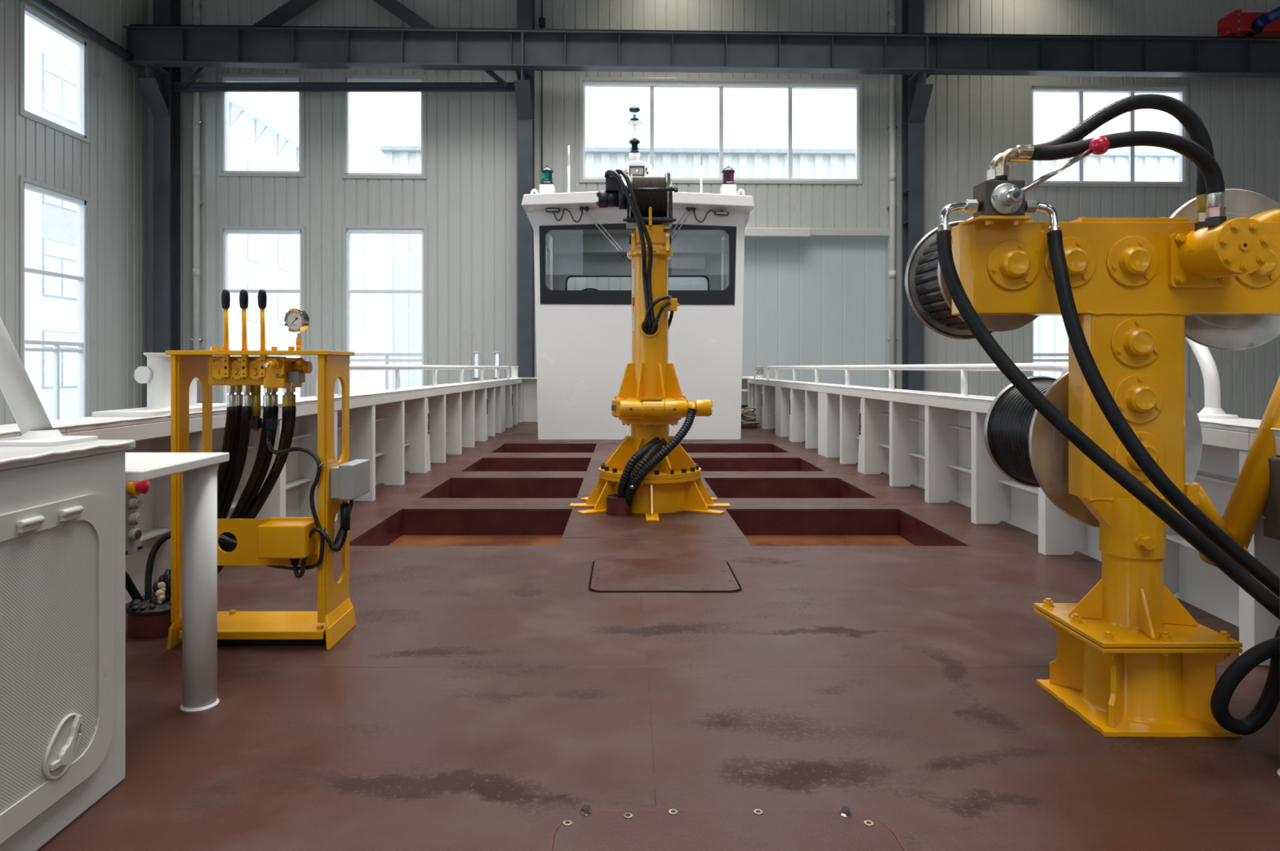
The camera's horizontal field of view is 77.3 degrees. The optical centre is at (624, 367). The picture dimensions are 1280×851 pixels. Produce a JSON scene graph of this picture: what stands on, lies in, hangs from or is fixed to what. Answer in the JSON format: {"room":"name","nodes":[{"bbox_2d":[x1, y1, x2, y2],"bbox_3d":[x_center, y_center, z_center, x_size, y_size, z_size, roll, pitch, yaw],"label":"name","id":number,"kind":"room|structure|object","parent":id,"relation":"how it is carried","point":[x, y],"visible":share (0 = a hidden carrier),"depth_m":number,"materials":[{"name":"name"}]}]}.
{"room":"shipyard hall","nodes":[
{"label":"shipyard hall","id":0,"kind":"room"},
{"bbox_2d":[0,0,148,425],"bbox_3d":[-10.560,-3.725,1.950,0.020,12.950,31.900,0,0,0],"label":"wall","id":1,"kind":"structure","parent":0,"point":[112,170],"depth_m":16.25,"materials":[{"name":"grey metal"}]},
{"bbox_2d":[18,175,89,420],"bbox_3d":[-10.600,-0.660,14.830,0.160,5.360,1.800,0,0,0],"label":"window","id":2,"kind":"structure","parent":1,"relation":"in","point":[82,202],"depth_m":15.43,"materials":[{"name":"white metal"}]},
{"bbox_2d":[18,0,89,143],"bbox_3d":[-10.600,-5.425,14.830,0.160,2.050,1.800,0,0,0],"label":"window","id":3,"kind":"structure","parent":1,"relation":"in","point":[26,8],"depth_m":15.09,"materials":[{"name":"white metal"}]},
{"bbox_2d":[37,422,1279,850],"bbox_3d":[0.175,1.098,6.250,4.790,0.199,17.500,0,0,0],"label":"deck","id":4,"kind":"structure","parent":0,"point":[882,651],"depth_m":2.50,"materials":[{"name":"red paint"}]},
{"bbox_2d":[0,440,135,850],"bbox_3d":[-1.492,0.588,1.188,0.616,0.824,1.575,0,0,0],"label":"locker","id":5,"kind":"object","parent":4,"relation":"on","point":[63,508],"visible":1,"depth_m":1.70,"materials":[{"name":"white metal"}]},
{"bbox_2d":[0,316,97,446],"bbox_3d":[-1.524,-0.199,1.883,0.478,0.769,0.165,0,0,0],"label":"brace","id":6,"kind":"object","parent":5,"relation":"on","point":[21,397],"visible":1,"depth_m":1.88,"materials":[{"name":"white paint"}]},
{"bbox_2d":[125,453,229,711],"bbox_3d":[-1.500,0.629,2.208,0.600,0.742,0.445,0,0,0],"label":"table","id":7,"kind":"object","parent":4,"relation":"on","point":[198,470],"visible":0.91,"depth_m":2.33,"materials":[{"name":"white paint"}]},
{"bbox_2d":[125,532,237,639],"bbox_3d":[-1.732,0.810,3.059,0.457,0.380,0.233,0,0,-35],"label":"hydraulic hoses","id":8,"kind":"object","parent":4,"relation":"on","point":[148,617],"visible":0.78,"depth_m":2.97,"materials":[{"name":"black rubber"}]},
{"bbox_2d":[164,289,355,649],"bbox_3d":[-1.399,0.361,2.992,0.760,1.276,0.428,0,0,0],"label":"stand","id":9,"kind":"object","parent":4,"relation":"on","point":[279,543],"visible":0.9,"depth_m":2.89,"materials":[{"name":"yellow paint"}]},
{"bbox_2d":[248,416,262,431],"bbox_3d":[-1.365,0.205,2.958,0.032,0.061,0.035,0,0,0],"label":"switch","id":10,"kind":"object","parent":9,"relation":"attached to","point":[255,422],"depth_m":2.94,"materials":[{"name":"black plastic"}]},
{"bbox_2d":[251,385,261,416],"bbox_3d":[-1.365,0.115,2.960,0.034,0.130,0.035,0,0,0],"label":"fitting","id":11,"kind":"object","parent":9,"relation":"attached to","point":[255,389],"depth_m":2.95,"materials":[{"name":"gold metal"}]},
{"bbox_2d":[330,459,369,552],"bbox_3d":[-1.036,0.513,2.975,0.116,0.322,0.188,0,0,0],"label":"junction box","id":12,"kind":"object","parent":9,"relation":"attached to","point":[349,481],"visible":0.84,"depth_m":2.91,"materials":[{"name":"grey paint"}]},
{"bbox_2d":[0,378,522,604],"bbox_3d":[-2.018,0.748,7.450,0.303,1.104,14.500,0,0,0],"label":"bulwark","id":13,"kind":"object","parent":4,"relation":"on","point":[406,429],"visible":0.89,"depth_m":5.61,"materials":[{"name":"white paint"}]},
{"bbox_2d":[125,480,150,555],"bbox_3d":[-1.958,0.555,3.042,0.284,0.310,0.115,0,0,0],"label":"station","id":14,"kind":"object","parent":13,"relation":"attached to","point":[134,491],"visible":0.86,"depth_m":3.03,"materials":[{"name":"grey paint"}]},
{"bbox_2d":[91,352,226,417],"bbox_3d":[-2.030,0.068,3.620,0.260,0.264,0.800,0,0,0],"label":"mooring bitts","id":15,"kind":"object","parent":13,"relation":"on","point":[157,374],"visible":0.52,"depth_m":3.45,"materials":[{"name":"white paint"}]},
{"bbox_2d":[316,364,510,398],"bbox_3d":[-2.000,0.088,9.500,0.068,0.226,8.547,0,0,0],"label":"guard rail","id":16,"kind":"object","parent":13,"relation":"on","point":[397,368],"visible":0.8,"depth_m":7.83,"materials":[{"name":"white metal"}]},
{"bbox_2d":[510,366,519,378],"bbox_3d":[-1.992,0.087,14.450,0.150,0.225,0.150,0,0,0],"label":"bollard","id":17,"kind":"object","parent":13,"relation":"on","point":[514,370],"visible":1,"depth_m":14.40,"materials":[{"name":"white metal"}]},
{"bbox_2d":[606,494,631,515],"bbox_3d":[-0.040,0.941,5.480,0.176,0.118,0.176,0,0,0],"label":"pipe stub","id":18,"kind":"object","parent":4,"relation":"on","point":[615,506],"visible":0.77,"depth_m":5.40,"materials":[{"name":"red paint"}]},
{"bbox_2d":[510,376,755,422],"bbox_3d":[0.175,0.585,14.900,4.610,0.830,0.640,0,0,0],"label":"bulwark","id":19,"kind":"object","parent":4,"relation":"on","point":[530,414],"visible":0.02,"depth_m":14.72,"materials":[{"name":"white paint"}]},
{"bbox_2d":[521,191,755,439],"bbox_3d":[0.191,-0.700,12.190,3.177,3.400,2.820,0,0,0],"label":"wheelhouse","id":20,"kind":"object","parent":4,"relation":"on","point":[584,337],"visible":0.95,"depth_m":11.10,"materials":[{"name":"white paint"}]},
{"bbox_2d":[530,189,538,194],"bbox_3d":[-1.237,-2.396,11.100,0.154,0.163,0.042,0,0,0],"label":"loop","id":21,"kind":"object","parent":20,"relation":"on","point":[532,191],"visible":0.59,"depth_m":11.08,"materials":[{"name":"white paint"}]},
{"bbox_2d":[539,166,555,193],"bbox_3d":[-1.080,-2.561,11.125,0.200,0.472,0.250,0,0,0],"label":"lantern","id":22,"kind":"object","parent":20,"relation":"on","point":[547,186],"visible":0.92,"depth_m":11.04,"materials":[{"name":"white paint"}]},
{"bbox_2d":[545,208,582,222],"bbox_3d":[-0.837,-2.108,11.050,0.512,0.199,0.100,0,0,0],"label":"cable","id":23,"kind":"object","parent":20,"relation":"attached to","point":[547,210],"visible":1,"depth_m":11.01,"materials":[{"name":"black plastic"}]},
{"bbox_2d":[567,145,569,192],"bbox_3d":[-0.787,-2.733,11.200,0.038,0.746,0.038,0,0,0],"label":"whip antenna","id":24,"kind":"object","parent":20,"relation":"on","point":[568,166],"visible":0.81,"depth_m":11.19,"materials":[{"name":"white paint"}]},
{"bbox_2d":[620,160,653,185],"bbox_3d":[0.165,-2.688,11.697,0.528,0.615,0.305,0,0,0],"label":"housing","id":25,"kind":"object","parent":20,"relation":"on","point":[638,169],"visible":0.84,"depth_m":11.57,"materials":[{"name":"white paint"}]},
{"bbox_2d":[626,116,645,160],"bbox_3d":[0.164,-3.328,11.700,0.313,0.685,0.140,0,0,0],"label":"signal mast","id":26,"kind":"object","parent":25,"relation":"on","point":[629,123],"visible":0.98,"depth_m":11.68,"materials":[{"name":"white metal"}]},
{"bbox_2d":[628,105,639,120],"bbox_3d":[0.140,-3.712,11.700,0.164,0.236,0.164,0,0,0],"label":"lantern","id":27,"kind":"object","parent":26,"relation":"on","point":[634,108],"visible":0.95,"depth_m":11.65,"materials":[{"name":"black plastic"}]},
{"bbox_2d":[629,138,639,152],"bbox_3d":[0.140,-3.241,11.700,0.164,0.236,0.164,0,0,0],"label":"lantern","id":28,"kind":"object","parent":26,"relation":"on","point":[634,142],"visible":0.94,"depth_m":11.67,"materials":[{"name":"black plastic"}]},
{"bbox_2d":[699,149,702,193],"bbox_3d":[1.067,-2.733,11.200,0.038,0.746,0.038,0,0,0],"label":"whip antenna","id":29,"kind":"object","parent":20,"relation":"on","point":[701,166],"visible":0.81,"depth_m":11.19,"materials":[{"name":"white paint"}]},
{"bbox_2d":[693,209,728,222],"bbox_3d":[1.188,-2.095,11.050,0.485,0.172,0.100,0,0,0],"label":"light bar","id":30,"kind":"object","parent":20,"relation":"attached to","point":[721,212],"visible":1,"depth_m":11.01,"materials":[{"name":"black plastic"}]},
{"bbox_2d":[720,166,736,195],"bbox_3d":[1.435,-2.561,11.125,0.200,0.472,0.250,0,0,0],"label":"lantern","id":31,"kind":"object","parent":20,"relation":"on","point":[728,186],"visible":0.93,"depth_m":11.04,"materials":[{"name":"white paint"}]},
{"bbox_2d":[736,189,745,195],"bbox_3d":[1.592,-2.396,11.100,0.154,0.163,0.042,0,0,0],"label":"loop","id":32,"kind":"object","parent":20,"relation":"on","point":[740,191],"visible":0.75,"depth_m":11.08,"materials":[{"name":"white paint"}]},
{"bbox_2d":[569,168,730,521],"bbox_3d":[0.182,-0.209,5.766,1.151,2.421,1.044,0,0,-30],"label":"deck crane","id":33,"kind":"object","parent":4,"relation":"on","point":[650,468],"visible":0.99,"depth_m":5.63,"materials":[{"name":"yellow paint"}]},
{"bbox_2d":[588,559,742,592],"bbox_3d":[0.181,0.996,3.851,0.694,0.008,0.598,0,0,0],"label":"deck hatch","id":34,"kind":"object","parent":4,"relation":"on","point":[609,575],"visible":1,"depth_m":3.81,"materials":[{"name":"red paint"}]},
{"bbox_2d":[548,804,906,850],"bbox_3d":[0.212,0.993,1.173,0.739,0.014,1.267,0,0,0],"label":"plate","id":35,"kind":"object","parent":4,"relation":"on","point":[844,829],"visible":1,"depth_m":1.73,"materials":[{"name":"red paint"}]},
{"bbox_2d":[741,407,759,428],"bbox_3d":[2.047,0.824,13.316,0.363,0.354,0.545,0,0,0],"label":"rope coil","id":36,"kind":"object","parent":4,"relation":"on","point":[746,412],"visible":0.79,"depth_m":13.15,"materials":[{"name":"beige fabric"}]},
{"bbox_2d":[746,378,1279,666],"bbox_3d":[2.329,0.748,7.447,0.529,1.104,14.511,0,0,1],"label":"bulwark","id":37,"kind":"object","parent":4,"relation":"on","point":[934,442],"visible":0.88,"depth_m":5.40,"materials":[{"name":"white paint"}]},
{"bbox_2d":[751,366,764,409],"bbox_3d":[2.265,0.373,13.945,0.160,0.796,0.721,0,0,25],"label":"bollard","id":38,"kind":"object","parent":37,"relation":"on","point":[759,371],"visible":0.94,"depth_m":14.13,"materials":[{"name":"white metal"}]},
{"bbox_2d":[766,363,1068,396],"bbox_3d":[2.350,0.088,8.690,0.068,0.226,8.967,0,0,0],"label":"guard rail","id":39,"kind":"object","parent":37,"relation":"on","point":[1063,368],"visible":0.84,"depth_m":6.10,"materials":[{"name":"white metal"}]},
{"bbox_2d":[1185,337,1239,419],"bbox_3d":[2.408,-0.048,3.356,0.168,0.504,0.549,0,0,23],"label":"vent pipe","id":40,"kind":"object","parent":37,"relation":"on","point":[1212,410],"visible":0.78,"depth_m":3.17,"materials":[{"name":"white metal"}]},
{"bbox_2d":[1260,457,1279,540],"bbox_3d":[2.123,0.419,2.515,0.153,0.262,0.180,0,0,0],"label":"enclosure","id":41,"kind":"object","parent":37,"relation":"attached to","point":[1271,513],"visible":0.88,"depth_m":2.56,"materials":[{"name":"metal"}]},
{"bbox_2d":[904,93,1279,737],"bbox_3d":[1.681,0.111,2.452,1.575,1.778,0.935,0,0,0],"label":"machine","id":42,"kind":"object","parent":4,"relation":"on","point":[1114,442],"visible":1,"depth_m":2.31,"materials":[{"name":"yellow paint"}]},
{"bbox_2d":[1210,625,1279,735],"bbox_3d":[1.908,0.739,2.232,0.726,0.516,0.214,0,0,-33],"label":"hose","id":43,"kind":"object","parent":4,"relation":"on","point":[1268,700],"visible":1,"depth_m":2.09,"materials":[{"name":"black rubber"}]},
{"bbox_2d":[148,0,1279,420],"bbox_3d":[3.700,-3.725,18.110,28.610,12.950,0.020,0,0,-2],"label":"wall","id":44,"kind":"structure","parent":0,"point":[467,201],"depth_m":17.97,"materials":[{"name":"grey metal"}]},
{"bbox_2d":[191,0,203,403],"bbox_3d":[-9.455,-3.725,17.656,0.200,12.950,0.178,0,0,0],"label":"drain pipe","id":45,"kind":"object","parent":44,"relation":"attached to","point":[196,4],"visible":0.71,"depth_m":17.59,"materials":[{"name":"white plastic"}]},
{"bbox_2d":[192,8,199,18],"bbox_3d":[-9.455,-7.790,17.645,0.156,0.180,0.156,0,0,0],"label":"socket","id":46,"kind":"object","parent":45,"relation":"attached to","point":[196,12],"depth_m":17.58,"materials":[{"name":"white plastic"}]},
{"bbox_2d":[192,168,199,177],"bbox_3d":[-9.455,-4.290,17.645,0.156,0.180,0.156,0,0,0],"label":"socket","id":47,"kind":"object","parent":45,"relation":"attached to","point":[196,171],"depth_m":17.58,"materials":[{"name":"white plastic"}]},
{"bbox_2d":[192,268,199,276],"bbox_3d":[-9.455,-2.090,17.645,0.156,0.180,0.156,0,0,0],"label":"socket","id":48,"kind":"object","parent":45,"relation":"attached to","point":[196,272],"depth_m":17.58,"materials":[{"name":"white plastic"}]},
{"bbox_2d":[217,73,304,177],"bbox_3d":[-8.077,-5.380,17.832,1.891,2.280,0.160,0,0,-2],"label":"window","id":49,"kind":"structure","parent":44,"relation":"in","point":[222,77],"depth_m":17.77,"materials":[{"name":"white metal"}]},
{"bbox_2d":[218,225,305,403],"bbox_3d":[-8.057,-0.565,17.832,1.891,5.170,0.160,0,0,-2],"label":"window","id":50,"kind":"structure","parent":44,"relation":"in","point":[224,230],"depth_m":17.78,"materials":[{"name":"glass"}]},
{"bbox_2d":[341,74,426,179],"bbox_3d":[-5.372,-5.370,17.905,1.881,2.320,0.160,0,0,-2],"label":"window","id":51,"kind":"structure","parent":44,"relation":"in","point":[345,174],"depth_m":17.84,"materials":[{"name":"white metal"}]},
{"bbox_2d":[342,225,427,392],"bbox_3d":[-5.352,-0.575,17.905,1.881,5.190,0.160,0,0,-2],"label":"window","id":52,"kind":"structure","parent":44,"relation":"in","point":[347,230],"depth_m":17.85,"materials":[{"name":"white metal"}]},
{"bbox_2d":[472,351,479,378],"bbox_3d":[-3.330,-0.050,17.960,0.150,0.600,0.164,0,0,0],"label":"window","id":53,"kind":"structure","parent":44,"relation":"in","point":[473,353],"depth_m":17.88,"materials":[{"name":"white metal"}]},
{"bbox_2d":[493,351,500,378],"bbox_3d":[-2.870,-0.050,17.973,0.150,0.600,0.164,0,0,0],"label":"window","id":54,"kind":"structure","parent":44,"relation":"in","point":[495,353],"depth_m":17.90,"materials":[{"name":"white metal"}]},
{"bbox_2d":[538,0,545,182],"bbox_3d":[-1.850,-7.100,17.880,0.140,6.200,0.140,0,0,0],"label":"conduit","id":55,"kind":"object","parent":44,"relation":"attached to","point":[541,20],"visible":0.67,"depth_m":17.90,"materials":[{"name":"grey metal"}]},
{"bbox_2d":[578,76,862,184],"bbox_3d":[2.178,-5.335,18.109,6.423,2.370,0.160,0,0,-2],"label":"window","id":56,"kind":"structure","parent":44,"relation":"in","point":[588,82],"depth_m":18.07,"materials":[{"name":"white metal"}]},
{"bbox_2d":[668,227,896,389],"bbox_3d":[3.413,-0.225,18.050,5.948,5.950,0.416,0,0,-2],"label":"door","id":57,"kind":"structure","parent":44,"relation":"in","point":[812,296],"depth_m":18.27,"materials":[{"name":"grey metal"}]},
{"bbox_2d":[886,0,897,389],"bbox_3d":[6.038,-3.725,18.074,0.200,12.950,0.178,0,0,0],"label":"drain pipe","id":58,"kind":"object","parent":44,"relation":"attached to","point":[891,13],"visible":0.71,"depth_m":18.00,"materials":[{"name":"white plastic"}]},
{"bbox_2d":[888,17,896,26],"bbox_3d":[6.038,-7.790,18.063,0.156,0.180,0.156,0,0,0],"label":"socket","id":59,"kind":"object","parent":58,"relation":"attached to","point":[892,20],"depth_m":18.00,"materials":[{"name":"white plastic"}]},
{"bbox_2d":[888,173,896,181],"bbox_3d":[6.038,-4.290,18.063,0.156,0.180,0.156,0,0,0],"label":"socket","id":60,"kind":"object","parent":58,"relation":"attached to","point":[892,176],"depth_m":18.00,"materials":[{"name":"white plastic"}]},
{"bbox_2d":[888,271,896,279],"bbox_3d":[6.038,-2.090,18.063,0.156,0.180,0.156,0,0,0],"label":"socket","id":61,"kind":"object","parent":58,"relation":"attached to","point":[892,274],"depth_m":18.00,"materials":[{"name":"white plastic"}]},
{"bbox_2d":[1027,82,1188,187],"bbox_3d":[11.048,-5.310,18.348,3.722,2.360,0.160,0,0,-2],"label":"window","id":62,"kind":"structure","parent":44,"relation":"in","point":[1182,90],"depth_m":18.30,"materials":[{"name":"white metal"}]},
{"bbox_2d":[1027,320,1188,395],"bbox_3d":[11.048,-0.550,18.348,3.722,5.140,0.160,0,0,-2],"label":"window","id":63,"kind":"structure","parent":44,"relation":"in","point":[1030,326],"depth_m":18.29,"materials":[{"name":"glass"}]},
{"bbox_3d":[3.700,2.825,2.300,28.600,0.150,32.600,0,0,0],"label":"floor","id":64,"kind":"structure","parent":0,"visible":0},
{"bbox_2d":[137,0,180,352],"bbox_3d":[-9.950,-3.725,17.105,0.360,12.950,0.970,0,0,0],"label":"steel column","id":65,"kind":"structure","parent":64,"relation":"on","point":[164,104],"depth_m":17.17,"materials":[{"name":"grey metal"}]},
{"bbox_2d":[123,24,1279,78],"bbox_3d":[3.775,-6.730,17.052,28.270,0.820,0.340,0,0,-2],"label":"beam","id":66,"kind":"structure","parent":65,"relation":"on","point":[169,46],"depth_m":16.98,"materials":[{"name":"grey metal"}]},
{"bbox_2d":[26,0,133,60],"bbox_3d":[-10.330,-6.460,3.360,0.200,0.195,26.720,0,0,0],"label":"tube","id":67,"kind":"object","parent":66,"relation":"attached to","point":[46,6],"visible":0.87,"depth_m":15.13,"materials":[{"name":"grey paint"}]},
{"bbox_2d":[253,0,319,26],"bbox_3d":[-7.025,-7.950,17.400,2.994,2.116,0.160,0,0,0],"label":"diagonal brace","id":68,"kind":"object","parent":66,"relation":"attached to","point":[291,9],"visible":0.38,"depth_m":17.32,"materials":[{"name":"grey paint"}]},
{"bbox_2d":[373,0,435,27],"bbox_3d":[-5.175,-7.950,17.400,2.598,1.914,0.160,0,0,0],"label":"diagonal brace","id":69,"kind":"object","parent":66,"relation":"attached to","point":[395,7],"visible":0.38,"depth_m":17.32,"materials":[{"name":"grey paint"}]},
{"bbox_2d":[1217,6,1279,37],"bbox_3d":[15.160,-7.444,17.075,4.480,0.588,0.906,0,0,0],"label":"carriage","id":70,"kind":"object","parent":66,"relation":"on","point":[1237,23],"visible":0.96,"depth_m":17.15,"materials":[{"name":"red paint"}]},
{"bbox_2d":[514,0,534,377],"bbox_3d":[-2.170,-3.725,17.285,0.320,12.950,0.950,0,0,0],"label":"steel column","id":71,"kind":"structure","parent":64,"relation":"on","point":[524,86],"depth_m":17.36,"materials":[{"name":"grey metal"}]},
{"bbox_2d":[171,67,515,92],"bbox_3d":[-6.050,-6.308,17.270,7.500,0.655,0.240,0,0,0],"label":"steel beam","id":72,"kind":"structure","parent":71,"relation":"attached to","point":[188,86],"depth_m":17.33,"materials":[{"name":"black metal"}]},
{"bbox_2d":[902,0,933,391],"bbox_3d":[6.400,-3.725,17.505,0.340,12.950,0.950,0,0,0],"label":"steel column","id":73,"kind":"structure","parent":64,"relation":"on","point":[916,93],"depth_m":17.58,"materials":[{"name":"grey metal"}]},
{"label":"outside","id":74,"kind":"structure","parent":0,"visible":0},
{"bbox_3d":[0.000,2.950,50.000,240.000,0.200,180.000,0,0,0],"label":"ground","id":75,"kind":"structure","parent":74,"visible":0},
{"bbox_2d":[24,14,383,420],"bbox_3d":[-27.975,-5.225,46.250,12.050,16.150,53.500,0,0,0],"label":"office building","id":76,"kind":"structure","parent":75,"relation":"on","point":[255,261],"depth_m":31.93,"materials":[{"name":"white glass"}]},
{"bbox_2d":[226,94,298,168],"bbox_3d":[-22.400,-13.950,46.013,2.000,1.460,53.027,0,0,0],"label":"truss","id":77,"kind":"object","parent":76,"relation":"on","point":[238,115],"visible":0.28,"depth_m":48.70,"materials":[{"name":"white metal"}]},
{"bbox_2d":[379,145,1178,389],"bbox_3d":[10.670,-2.695,34.950,39.540,11.090,10.500,0,0,0],"label":"shed","id":78,"kind":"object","parent":75,"relation":"on","point":[402,252],"visible":0.1,"depth_m":30.28,"materials":[{"name":"white metal"}]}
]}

